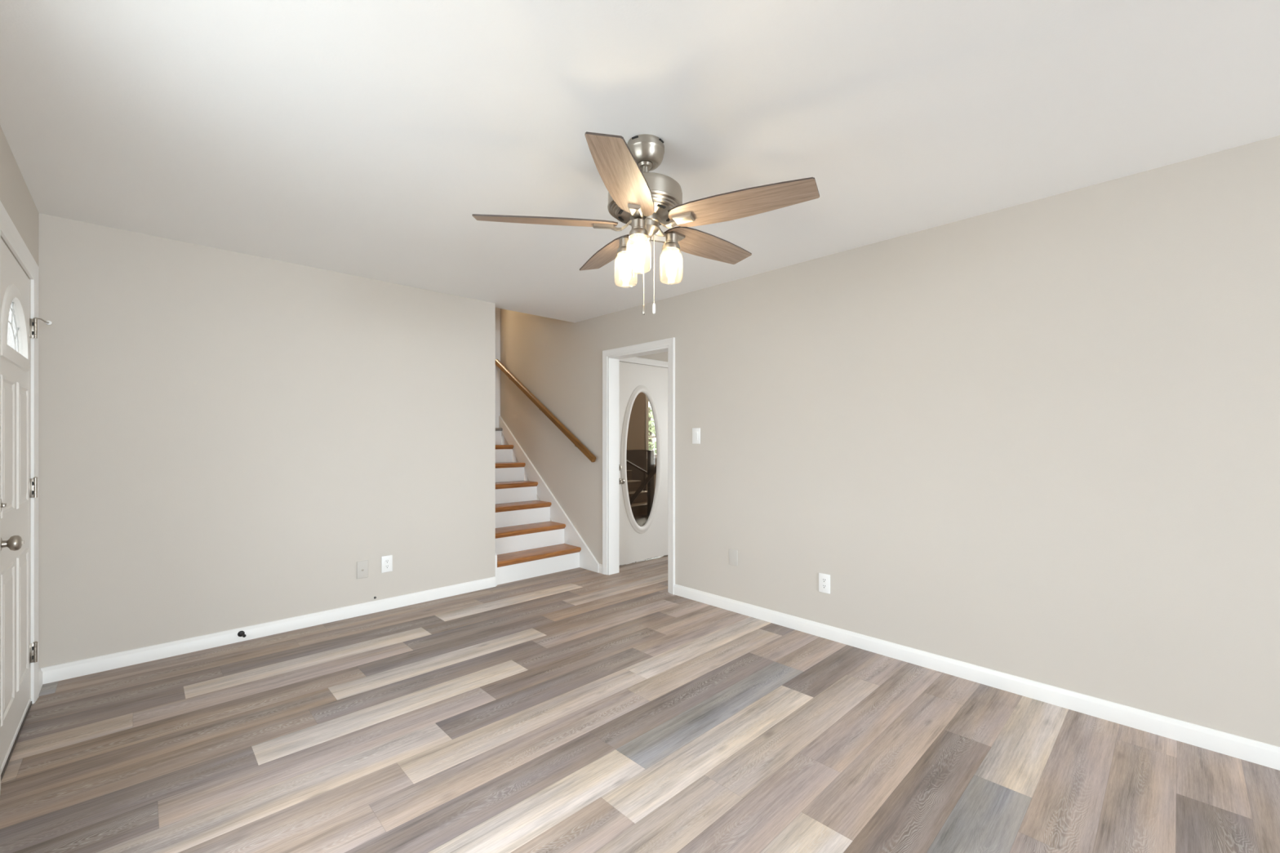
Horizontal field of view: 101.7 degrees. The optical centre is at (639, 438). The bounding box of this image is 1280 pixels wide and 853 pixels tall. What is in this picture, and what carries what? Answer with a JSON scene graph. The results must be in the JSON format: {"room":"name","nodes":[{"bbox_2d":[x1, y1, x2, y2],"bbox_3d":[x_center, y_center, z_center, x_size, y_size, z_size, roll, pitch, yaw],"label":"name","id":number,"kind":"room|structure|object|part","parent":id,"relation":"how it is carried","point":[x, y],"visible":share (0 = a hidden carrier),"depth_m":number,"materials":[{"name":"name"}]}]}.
{"room":"empty living room","nodes":[
{"label":"empty living room","id":0,"kind":"room"},
{"bbox_2d":[0,125,38,698],"bbox_3d":[0.138,0.001,-0.776,0.140,2.540,9.771,0,0,-44],"label":"wall","id":1,"kind":"structure","parent":0,"point":[15,197],"depth_m":2.30,"materials":[{"name":"paint"}]},
{"bbox_2d":[0,701,31,781],"bbox_3d":[-2.666,1.264,2.143,0.134,0.014,0.855,0,0,-44],"label":"threshold","id":2,"kind":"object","parent":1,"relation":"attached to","point":[30,704],"depth_m":2.15,"materials":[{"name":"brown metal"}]},
{"bbox_2d":[0,200,39,794],"bbox_3d":[-2.614,0.211,2.192,0.018,2.120,1.025,0,0,-44],"label":"trim","id":3,"kind":"structure","parent":1,"relation":"attached to","point":[10,233],"depth_m":2.50,"materials":[{"name":"white paint"}]},
{"bbox_2d":[0,238,52,774],"bbox_3d":[-2.663,0.248,2.242,0.110,2.017,0.990,0,0,-44],"label":"door","id":4,"kind":"structure","parent":1,"relation":"in","point":[17,327],"depth_m":2.17,"materials":[{"name":"white paint"}]},
{"bbox_3d":[-2.490,0.794,2.051,0.008,0.575,0.275,0,0,-44],"label":"panel","id":5,"kind":"part","parent":4,"relation":"part of","materials":[{"name":"white paint"}]},
{"bbox_3d":[-2.490,0.029,2.051,0.008,0.545,0.275,0,0,-44],"label":"panel","id":6,"kind":"part","parent":4,"relation":"part of","materials":[{"name":"white paint"}]},
{"bbox_3d":[-2.337,0.388,1.931,0.060,0.066,0.066,0,0,-44],"label":"knob","id":7,"kind":"part","parent":4,"relation":"part of","materials":[{"name":"silver metal"}]},
{"bbox_3d":[-2.638,-0.476,2.170,0.006,0.245,0.570,0,0,-44],"label":"fan light glass","id":8,"kind":"part","parent":4,"relation":"part of","materials":[{"name":"clear glass"}]},
{"bbox_3d":[-2.619,-0.476,2.187,0.020,0.333,0.658,0,0,-44],"label":"arch moulding","id":9,"kind":"part","parent":4,"relation":"part of","materials":[{"name":"white paint"}]},
{"bbox_3d":[-2.750,0.794,2.321,0.008,0.575,0.275,0,0,-44],"label":"panel","id":10,"kind":"part","parent":4,"relation":"part of","materials":[{"name":"white paint"}]},
{"bbox_3d":[-2.750,0.029,2.321,0.008,0.545,0.275,0,0,-44],"label":"panel","id":11,"kind":"part","parent":4,"relation":"part of","materials":[{"name":"white paint"}]},
{"bbox_2d":[39,668,42,693],"bbox_3d":[-3.040,1.229,2.632,0.015,0.084,0.192,0,0,-44],"label":"baseboard","id":12,"kind":"structure","parent":1,"relation":"attached to","point":[40,670],"depth_m":2.65,"materials":[{"name":"white paint"}]},
{"bbox_2d":[38,213,495,667],"bbox_3d":[-2.225,0.001,3.641,2.588,2.540,0.130,0,0,-44],"label":"wall","id":13,"kind":"structure","parent":0,"point":[224,435],"depth_m":3.28,"materials":[{"name":"paint"}]},
{"bbox_2d":[237,631,245,637],"bbox_3d":[-2.480,1.221,3.244,0.037,0.036,0.057,0,0,-44],"label":"door stop","id":14,"kind":"object","parent":13,"relation":"attached to","point":[242,633],"visible":1,"depth_m":3.25,"materials":[{"name":"black rubber"}]},
{"bbox_2d":[39,576,495,684],"bbox_3d":[-2.176,1.229,3.588,2.586,0.084,0.015,0,0,-44],"label":"baseboard","id":15,"kind":"structure","parent":13,"relation":"attached to","point":[60,672],"depth_m":3.26,"materials":[{"name":"white paint"}]},
{"bbox_2d":[356,560,368,578],"bbox_3d":[-2.000,0.943,3.758,0.074,0.125,0.014,0,0,-44],"label":"cable wall plate","id":16,"kind":"object","parent":13,"relation":"attached to","point":[362,566],"visible":1,"depth_m":3.75,"materials":[{"name":"grey plastic"}]},
{"bbox_2d":[381,555,392,573],"bbox_3d":[-1.882,0.931,3.876,0.077,0.122,0.008,0,0,-44],"label":"wall outlet","id":17,"kind":"object","parent":13,"relation":"attached to","point":[386,561],"visible":1,"depth_m":3.87,"materials":[{"name":"white plastic"}]},
{"bbox_2d":[620,515,657,565],"bbox_3d":[0.651,1.314,8.538,6.212,0.075,3.410,0,0,-44],"label":"floor","id":18,"kind":"structure","parent":0,"point":[641,521],"depth_m":8.20,"materials":[{"name":"brown wood"}]},
{"bbox_2d":[626,470,647,516],"bbox_3d":[-0.424,0.923,8.876,1.210,0.704,0.992,0,0,-44],"label":"staircase","id":19,"kind":"structure","parent":18,"relation":"on","point":[639,506],"depth_m":8.95,"materials":[{"name":"beige wood"}]},
{"bbox_2d":[626,459,647,490],"bbox_3d":[-0.120,0.770,9.079,0.750,1.002,0.048,0,0,-44],"label":"guard rail","id":20,"kind":"object","parent":19,"relation":"attached to","point":[645,472],"visible":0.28,"depth_m":9.17,"materials":[{"name":"brown wood"}]},
{"bbox_2d":[646,449,654,516],"bbox_3d":[0.177,0.731,8.588,0.099,1.089,0.094,0,0,-44],"label":"newel post","id":21,"kind":"object","parent":18,"relation":"on","point":[650,452],"visible":0.78,"depth_m":8.55,"materials":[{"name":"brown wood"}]},
{"bbox_2d":[629,465,656,506],"bbox_3d":[0.035,0.766,8.299,1.089,0.958,0.090,0,0,-44],"label":"handrail","id":22,"kind":"object","parent":21,"relation":"attached to","point":[653,472],"visible":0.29,"depth_m":8.28,"materials":[{"name":"brown wood"}]},
{"bbox_2d":[0,0,1279,322],"bbox_3d":[1.412,-1.229,0.549,3.534,0.120,9.631,0,0,-44],"label":"ceiling","id":23,"kind":"structure","parent":0,"point":[360,138],"depth_m":1.89,"materials":[{"name":"paint"}]},
{"bbox_2d":[472,131,819,315],"bbox_3d":[0.056,-0.834,2.099,1.220,0.670,1.278,0,0,-44],"label":"ceiling fan","id":24,"kind":"object","parent":23,"relation":"hanging from","point":[642,199],"visible":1,"depth_m":1.95,"materials":[{"name":"brown wood"}]},
{"bbox_3d":[-0.360,-0.845,2.017,0.545,0.006,0.158,-1,14,-9],"label":"blade","id":25,"kind":"part","parent":24,"relation":"part of","materials":[{"name":"brown wood"}]},
{"bbox_3d":[-0.145,-0.858,2.414,0.158,0.006,0.545,-15,8,-26],"label":"blade","id":26,"kind":"part","parent":24,"relation":"part of","materials":[{"name":"brown wood"}]},
{"bbox_3d":[-0.049,-0.837,1.689,0.158,0.006,0.545,12,4,8],"label":"blade","id":27,"kind":"part","parent":24,"relation":"part of","materials":[{"name":"brown wood"}]},
{"bbox_2d":[617,236,633,257],"bbox_3d":[-0.058,-0.790,2.143,0.074,0.062,0.074,0,0,-44],"label":"socket","id":28,"kind":"object","parent":24,"relation":"attached to","point":[624,251],"depth_m":2.12,"materials":[{"name":"silver metal"}]},
{"bbox_3d":[-0.058,-0.727,2.143,0.044,0.104,0.044,0,0,-44],"label":"bulb","id":29,"kind":"part","parent":24,"relation":"part of","materials":[{"name":"white glass"}]},
{"bbox_3d":[-0.013,-0.800,2.100,0.075,0.020,0.014,0,0,44],"label":"lamp arm","id":30,"kind":"part","parent":24,"relation":"part of","materials":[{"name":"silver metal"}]},
{"bbox_2d":[628,217,648,240],"bbox_3d":[-0.005,-0.790,1.962,0.074,0.062,0.074,0,0,-44],"label":"socket","id":31,"kind":"object","parent":24,"relation":"attached to","point":[638,232],"depth_m":1.94,"materials":[{"name":"silver metal"}]},
{"bbox_2d":[626,236,651,273],"bbox_3d":[-0.005,-0.704,1.962,0.094,0.143,0.094,0,0,-44],"label":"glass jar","id":32,"kind":"object","parent":24,"relation":"on","point":[638,251],"depth_m":1.95,"materials":[{"name":"white glass"}]},
{"bbox_3d":[-0.005,-0.727,1.962,0.044,0.104,0.044,0,0,-44],"label":"bulb","id":33,"kind":"part","parent":24,"relation":"part of","materials":[{"name":"white glass"}]},
{"bbox_3d":[0.015,-0.670,2.098,0.003,0.272,0.003,0,0,-44],"label":"pull chain","id":34,"kind":"part","parent":24,"relation":"part of","materials":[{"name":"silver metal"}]},
{"bbox_3d":[0.056,-0.673,2.067,0.003,0.285,0.003,0,0,-44],"label":"pull chain","id":35,"kind":"part","parent":24,"relation":"part of","materials":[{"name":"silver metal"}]},
{"bbox_3d":[0.066,-0.800,2.081,0.075,0.020,0.014,0,0,-16],"label":"lamp arm","id":36,"kind":"part","parent":24,"relation":"part of","materials":[{"name":"silver metal"}]},
{"bbox_2d":[662,232,679,253],"bbox_3d":[0.126,-0.790,2.098,0.074,0.062,0.074,0,0,-44],"label":"socket","id":37,"kind":"object","parent":24,"relation":"attached to","point":[671,246],"depth_m":2.08,"materials":[{"name":"silver metal"}]},
{"bbox_3d":[0.126,-0.727,2.098,0.044,0.104,0.044,0,0,-44],"label":"bulb","id":38,"kind":"part","parent":24,"relation":"part of","materials":[{"name":"white glass"}]},
{"bbox_3d":[0.300,-0.859,2.332,0.545,0.006,0.158,-2,-10,-45],"label":"blade","id":39,"kind":"part","parent":24,"relation":"part of","materials":[{"name":"brown wood"}]},
{"bbox_3d":[0.359,-0.846,1.884,0.545,0.006,0.158,0,-10,27],"label":"blade","id":40,"kind":"part","parent":24,"relation":"part of","materials":[{"name":"brown wood"}]},
{"bbox_2d":[0,555,1279,852],"bbox_3d":[2.658,1.271,1.695,7.019,0.001,9.651,0,0,-44],"label":"floor","id":41,"kind":"structure","parent":0,"point":[576,710],"depth_m":2.12,"materials":[{"name":"laminate"}]},
{"bbox_2d":[495,415,599,586],"bbox_3d":[-1.384,0.496,5.315,0.945,1.550,1.904,0,0,-44],"label":"staircase","id":42,"kind":"structure","parent":41,"relation":"on","point":[528,544],"depth_m":5.22,"materials":[{"name":"white paint"}]},
{"bbox_2d":[626,391,656,493],"bbox_3d":[-0.538,-0.004,9.843,6.312,2.950,0.120,0,0,-44],"label":"wall","id":43,"kind":"structure","parent":0,"point":[636,438],"depth_m":10.26,"materials":[{"name":"beige paint"}]},
{"bbox_2d":[626,449,646,491],"bbox_3d":[-0.629,0.744,9.636,2.070,1.055,0.049,0,0,-44],"label":"panelling","id":44,"kind":"object","parent":43,"relation":"attached to","point":[637,457],"visible":0.14,"depth_m":10.16,"materials":[{"name":"brown wood"}]},
{"bbox_2d":[645,395,656,458],"bbox_3d":[0.598,-0.321,10.863,1.420,1.435,0.110,0,0,-44],"label":"window","id":45,"kind":"structure","parent":43,"relation":"in","point":[647,436],"depth_m":10.40,"materials":[{"name":"white paint"}]},
{"bbox_3d":[0.581,-0.314,10.881,1.260,1.330,0.060,0,0,-44],"label":"frame","id":46,"kind":"part","parent":45,"relation":"part of","materials":[{"name":"white paint"}]},
{"bbox_2d":[619,351,667,368],"bbox_3d":[1.912,-0.104,7.302,6.312,2.750,0.120,0,0,-44],"label":"wall","id":47,"kind":"structure","parent":0,"point":[663,356],"depth_m":5.56,"materials":[{"name":"paint"}]},
{"bbox_2d":[619,361,667,565],"bbox_3d":[0.029,0.248,5.392,0.814,2.037,0.111,0,0,-44],"label":"door","id":48,"kind":"structure","parent":47,"relation":"in","point":[637,543],"depth_m":5.44,"materials":[{"name":"white paint"}]},
{"bbox_3d":[-0.184,0.421,5.158,0.064,0.064,0.064,0,0,-44],"label":"knob","id":49,"kind":"part","parent":48,"relation":"part of","materials":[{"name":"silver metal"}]},
{"bbox_3d":[0.024,0.213,5.395,0.600,1.540,0.031,0,0,-44],"label":"oval moulding","id":50,"kind":"part","parent":48,"relation":"part of","materials":[{"name":"white paint"}]},
{"bbox_2d":[619,356,667,367],"bbox_3d":[0.030,0.218,5.391,0.944,2.107,0.019,0,0,-44],"label":"trim","id":51,"kind":"structure","parent":47,"relation":"attached to","point":[635,359],"depth_m":5.42,"materials":[{"name":"white paint"}]},
{"bbox_2d":[500,135,1279,746],"bbox_3d":[1.698,-0.754,2.887,0.123,4.050,12.880,0,0,-44],"label":"wall","id":52,"kind":"structure","parent":0,"point":[1038,440],"depth_m":2.65,"materials":[{"name":"paint"}]},
{"bbox_2d":[495,359,595,462],"bbox_3d":[-1.069,-0.369,5.613,0.078,1.182,1.897,0,0,-44],"label":"handrail","id":53,"kind":"object","parent":52,"relation":"attached to","point":[565,430],"visible":0.98,"depth_m":5.44,"materials":[{"name":"brown wood"}]},
{"bbox_2d":[598,564,602,573],"bbox_3d":[-0.368,1.230,4.932,0.015,0.082,0.057,0,0,-44],"label":"baseboard","id":54,"kind":"structure","parent":52,"relation":"attached to","point":[600,566],"depth_m":4.93,"materials":[{"name":"white paint"}]},
{"bbox_2d":[602,337,675,594],"bbox_3d":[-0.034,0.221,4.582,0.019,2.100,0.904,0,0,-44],"label":"trim","id":55,"kind":"structure","parent":52,"relation":"attached to","point":[670,341],"depth_m":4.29,"materials":[{"name":"white paint"}]},
{"bbox_2d":[692,427,700,444],"bbox_3d":[0.441,-0.023,4.095,0.012,0.124,0.080,0,0,-44],"label":"light switch","id":56,"kind":"object","parent":52,"relation":"attached to","point":[695,431],"visible":1,"depth_m":4.09,"materials":[{"name":"white plastic"}]},
{"bbox_2d":[818,573,830,594],"bbox_3d":[1.179,0.924,3.332,0.008,0.122,0.077,0,0,-44],"label":"wall outlet","id":57,"kind":"object","parent":52,"relation":"attached to","point":[824,579],"visible":1,"depth_m":3.33,"materials":[{"name":"white plastic"}]},
{"bbox_2d":[674,583,1279,770],"bbox_3d":[3.152,1.229,1.280,0.015,0.084,8.268,0,0,-44],"label":"baseboard","id":58,"kind":"structure","parent":52,"relation":"attached to","point":[1255,752],"depth_m":2.56,"materials":[{"name":"white paint"}]},
{"bbox_3d":[-2.087,-1.454,6.044,0.946,2.650,0.120,0,0,-44],"label":"wall","id":59,"kind":"structure","parent":0,"visible":0},
{"bbox_2d":[495,307,500,427],"bbox_3d":[-2.017,-1.185,6.015,0.885,2.108,0.020,0,0,-44],"label":"trim","id":60,"kind":"structure","parent":59,"relation":"attached to","point":[497,309],"depth_m":6.29,"materials":[{"name":"white paint"}]},
{"label":"outside","id":61,"kind":"structure","parent":0,"visible":0},
{"bbox_3d":[0.104,1.671,5.656,36.000,0.200,36.000,0,0,-44],"label":"ground","id":62,"kind":"structure","parent":61,"visible":0},
{"bbox_2d":[648,402,656,454],"bbox_3d":[0.252,-0.058,14.014,2.856,3.270,2.858,0,0,-44],"label":"leafy tree","id":63,"kind":"object","parent":62,"relation":"on","point":[651,427],"visible":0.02,"depth_m":13.89,"materials":[{"name":"green plant"}]}
]}

